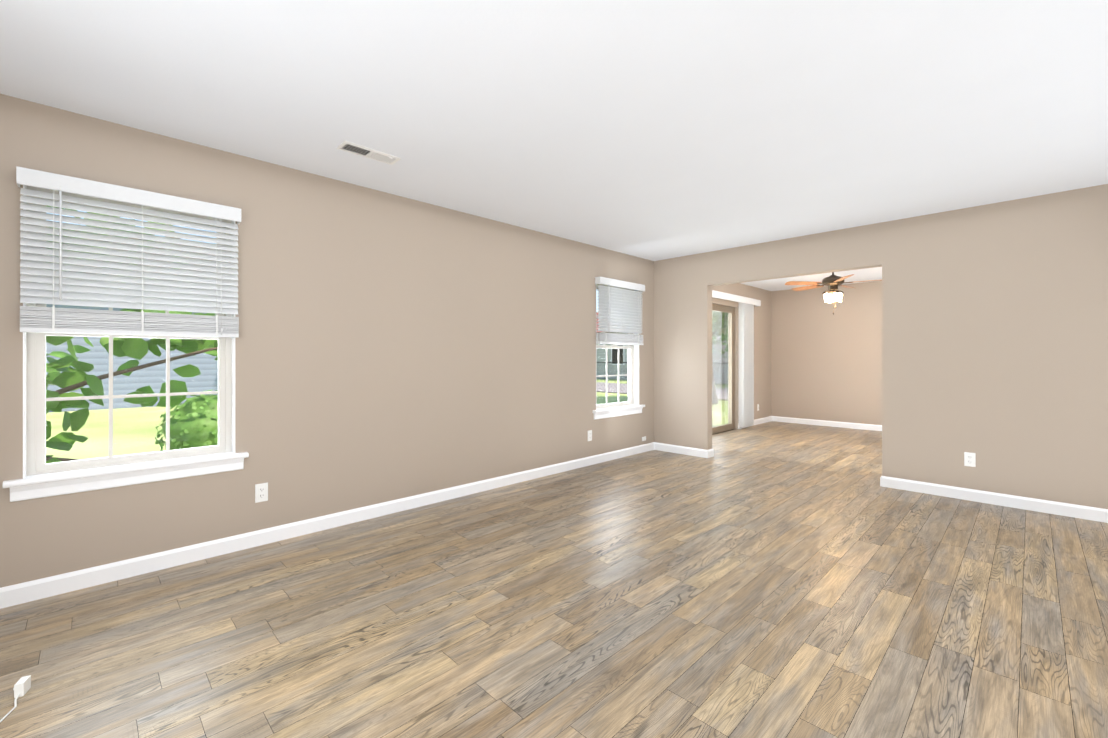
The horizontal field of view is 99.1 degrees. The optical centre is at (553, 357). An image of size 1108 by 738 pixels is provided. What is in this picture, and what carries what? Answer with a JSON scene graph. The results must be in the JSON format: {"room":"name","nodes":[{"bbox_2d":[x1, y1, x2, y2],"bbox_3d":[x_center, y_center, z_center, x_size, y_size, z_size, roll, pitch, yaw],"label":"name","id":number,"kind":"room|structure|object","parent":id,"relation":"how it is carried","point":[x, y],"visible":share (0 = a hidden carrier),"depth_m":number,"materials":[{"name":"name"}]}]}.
{"room":"empty living room","nodes":[
{"label":"empty living room","id":0,"kind":"room"},
{"bbox_2d":[0,94,770,587],"bbox_3d":[0.453,-0.030,5.399,10.400,2.440,0.160,0,0,-45],"label":"wall","id":1,"kind":"structure","parent":0,"point":[390,346],"depth_m":3.35,"materials":[{"name":"beige paint"}]},
{"bbox_2d":[2,185,248,501],"bbox_3d":[-2.303,-0.091,2.632,0.990,1.563,0.200,0,0,-45],"label":"window","id":2,"kind":"structure","parent":1,"relation":"in","point":[41,478],"depth_m":2.56,"materials":[{"name":"plastic"}]},
{"bbox_2d":[16,166,240,337],"bbox_3d":[-2.236,-0.513,2.565,0.902,0.780,0.087,0,0,-45],"label":"window blind","id":3,"kind":"object","parent":2,"relation":"attached to","point":[106,291],"visible":1,"depth_m":2.51,"materials":[{"name":"white plastic"}]},
{"bbox_2d":[255,483,267,502],"bbox_3d":[-1.855,0.858,2.997,0.070,0.115,0.009,0,0,-45],"label":"electrical outlet","id":4,"kind":"object","parent":1,"relation":"attached to","point":[261,492],"visible":1,"depth_m":2.99,"materials":[{"name":"white plastic"}]},
{"bbox_2d":[0,442,655,608],"bbox_3d":[-0.883,1.141,3.955,6.150,0.095,0.014,0,0,-45],"label":"baseboard","id":5,"kind":"structure","parent":1,"relation":"attached to","point":[24,592],"depth_m":2.96,"materials":[{"name":"white wood"}]},
{"bbox_2d":[588,430,591,440],"bbox_3d":[0.399,0.864,5.226,0.070,0.115,0.009,0,0,-45],"label":"electrical outlet","id":6,"kind":"object","parent":1,"relation":"attached to","point":[589,435],"visible":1,"depth_m":5.22,"materials":[{"name":"white plastic"}]},
{"bbox_2d":[593,284,644,419],"bbox_3d":[0.733,-0.089,5.635,0.950,1.563,0.200,0,0,-45],"label":"window","id":7,"kind":"structure","parent":1,"relation":"in","point":[631,405],"depth_m":5.75,"materials":[{"name":"plastic"}]},
{"bbox_2d":[595,277,644,344],"bbox_3d":[0.800,-0.528,5.568,0.862,0.745,0.087,0,0,-45],"label":"window blind","id":8,"kind":"object","parent":7,"relation":"attached to","point":[622,307],"visible":1,"depth_m":5.54,"materials":[{"name":"white plastic"}]},
{"bbox_2d":[712,304,734,433],"bbox_3d":[2.401,0.176,7.333,1.670,2.030,0.110,0,0,-45],"label":"sliding door","id":9,"kind":"structure","parent":1,"relation":"in","point":[723,368],"depth_m":7.66,"materials":[{"name":"brown metal"}]},
{"bbox_2d":[712,290,760,426],"bbox_3d":[2.711,0.074,7.446,2.510,2.165,0.103,0,0,-45],"label":"vertical blind","id":10,"kind":"object","parent":1,"relation":"attached to","point":[746,361],"visible":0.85,"depth_m":7.88,"materials":[{"name":"white plastic"}]},
{"bbox_2d":[738,416,771,428],"bbox_3d":[3.575,1.144,8.363,1.410,0.095,0.014,0,0,-45],"label":"baseboard","id":11,"kind":"structure","parent":1,"relation":"attached to","point":[766,419],"depth_m":8.52,"materials":[{"name":"white wood"}]},
{"bbox_2d":[0,421,1107,737],"bbox_3d":[2.232,1.213,3.599,10.320,0.050,5.140,0,0,-45],"label":"floor","id":12,"kind":"structure","parent":0,"point":[772,579],"depth_m":2.12,"materials":[{"name":"laminate"}]},
{"bbox_2d":[0,675,30,721],"bbox_3d":[-1.639,1.163,1.224,0.321,0.046,1.027,0,0,-45],"label":"lead","id":13,"kind":"object","parent":12,"relation":"on","point":[22,686],"visible":1,"depth_m":1.65,"materials":[{"name":"white plastic"}]},
{"bbox_2d":[0,0,1107,290],"bbox_3d":[2.232,-1.312,3.601,10.400,0.120,5.220,0,0,-45],"label":"ceiling","id":14,"kind":"structure","parent":0,"point":[654,130],"depth_m":2.28,"materials":[{"name":"white paint"}]},
{"bbox_2d":[336,141,400,164],"bbox_3d":[-1.131,-1.244,2.892,0.345,0.016,0.135,0,0,-45],"label":"ceiling vent","id":15,"kind":"object","parent":14,"relation":"in","point":[357,149],"visible":1,"depth_m":2.88,"materials":[{"name":"white metal"}]},
{"bbox_2d":[785,272,881,314],"bbox_3d":[3.842,-0.919,6.447,1.245,0.662,1.264,0,0,-45],"label":"fan","id":16,"kind":"object","parent":14,"relation":"hanging from","point":[832,282],"visible":0.88,"depth_m":6.39,"materials":[{"name":"brown wood"}]},
{"bbox_2d":[771,281,881,424],"bbox_3d":[5.872,-0.029,7.200,0.160,2.440,4.900,0,0,-45],"label":"wall","id":17,"kind":"structure","parent":0,"point":[826,364],"depth_m":8.20,"materials":[{"name":"beige paint"}]},
{"bbox_2d":[772,416,881,430],"bbox_3d":[5.810,1.143,7.138,0.014,0.095,4.900,0,0,-45],"label":"baseboard","id":18,"kind":"structure","parent":17,"relation":"attached to","point":[774,418],"depth_m":8.19,"materials":[{"name":"white wood"}]},
{"bbox_2d":[654,184,1107,508],"bbox_3d":[3.064,-0.031,4.423,0.120,2.440,4.900,0,0,-45],"label":"wall","id":19,"kind":"structure","parent":0,"point":[995,337],"depth_m":3.93,"materials":[{"name":"beige paint"}]},
{"bbox_2d":[656,442,711,457],"bbox_3d":[1.569,1.142,5.838,0.014,0.095,0.724,0,0,-45],"label":"baseboard","id":20,"kind":"structure","parent":19,"relation":"attached to","point":[690,451],"depth_m":5.80,"materials":[{"name":"white wood"}]},
{"bbox_2d":[964,452,975,466],"bbox_3d":[3.461,0.848,3.929,0.009,0.115,0.070,0,0,-45],"label":"electrical outlet","id":21,"kind":"object","parent":19,"relation":"attached to","point":[970,459],"visible":1,"depth_m":3.93,"materials":[{"name":"white plastic"}]},
{"bbox_2d":[880,476,1107,522],"bbox_3d":[3.865,1.141,3.516,0.014,0.095,2.404,0,0,-45],"label":"baseboard","id":22,"kind":"structure","parent":19,"relation":"attached to","point":[1039,505],"depth_m":3.79,"materials":[{"name":"white wood"}]},
{"label":"outside","id":23,"kind":"structure","parent":0,"visible":0},
{"bbox_2d":[46,379,627,458],"bbox_3d":[-9.989,1.510,30.120,150.000,0.300,130.000,0,0,-45],"label":"ground","id":24,"kind":"structure","parent":23,"point":[100,444],"depth_m":8.69,"materials":[{"name":"green plant"}]},
{"bbox_2d":[46,241,217,411],"bbox_3d":[-14.134,-1.352,15.826,12.700,5.400,9.200,0,0,-45],"label":"house","id":25,"kind":"structure","parent":24,"relation":"on","point":[158,381],"depth_m":12.68,"materials":[{"name":"grey"}]},
{"bbox_2d":[46,206,217,462],"bbox_3d":[-3.609,-0.430,3.353,2.778,3.567,1.581,0,0,-45],"label":"tree","id":26,"kind":"object","parent":24,"relation":"on","point":[75,374],"depth_m":3.41,"materials":[{"name":"green plant"}]},
{"bbox_2d":[155,390,217,450],"bbox_3d":[-4.007,0.859,5.514,1.002,0.971,0.999,0,0,-45],"label":"bush","id":27,"kind":"object","parent":24,"relation":"on","point":[187,422],"depth_m":5.15,"materials":[{"name":"green plant"}]},
{"bbox_2d":[596,362,627,393],"bbox_3d":[-6.857,0.756,26.215,0.050,1.200,40.008,0,0,-45],"label":"fence","id":28,"kind":"object","parent":24,"relation":"on","point":[611,377],"depth_m":17.15,"materials":[{"name":"white metal"}]},
{"bbox_2d":[596,312,627,379],"bbox_3d":[8.808,-1.440,30.428,9.700,5.600,12.700,0,0,-45],"label":"house","id":29,"kind":"structure","parent":24,"relation":"on","point":[613,355],"depth_m":29.29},
{"bbox_2d":[596,382,627,393],"bbox_3d":[-12.020,1.355,36.199,5.500,0.020,58.500,0,0,-45],"label":"road","id":30,"kind":"structure","parent":24,"relation":"on","point":[598,385],"depth_m":21.03,"materials":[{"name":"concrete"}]}
]}

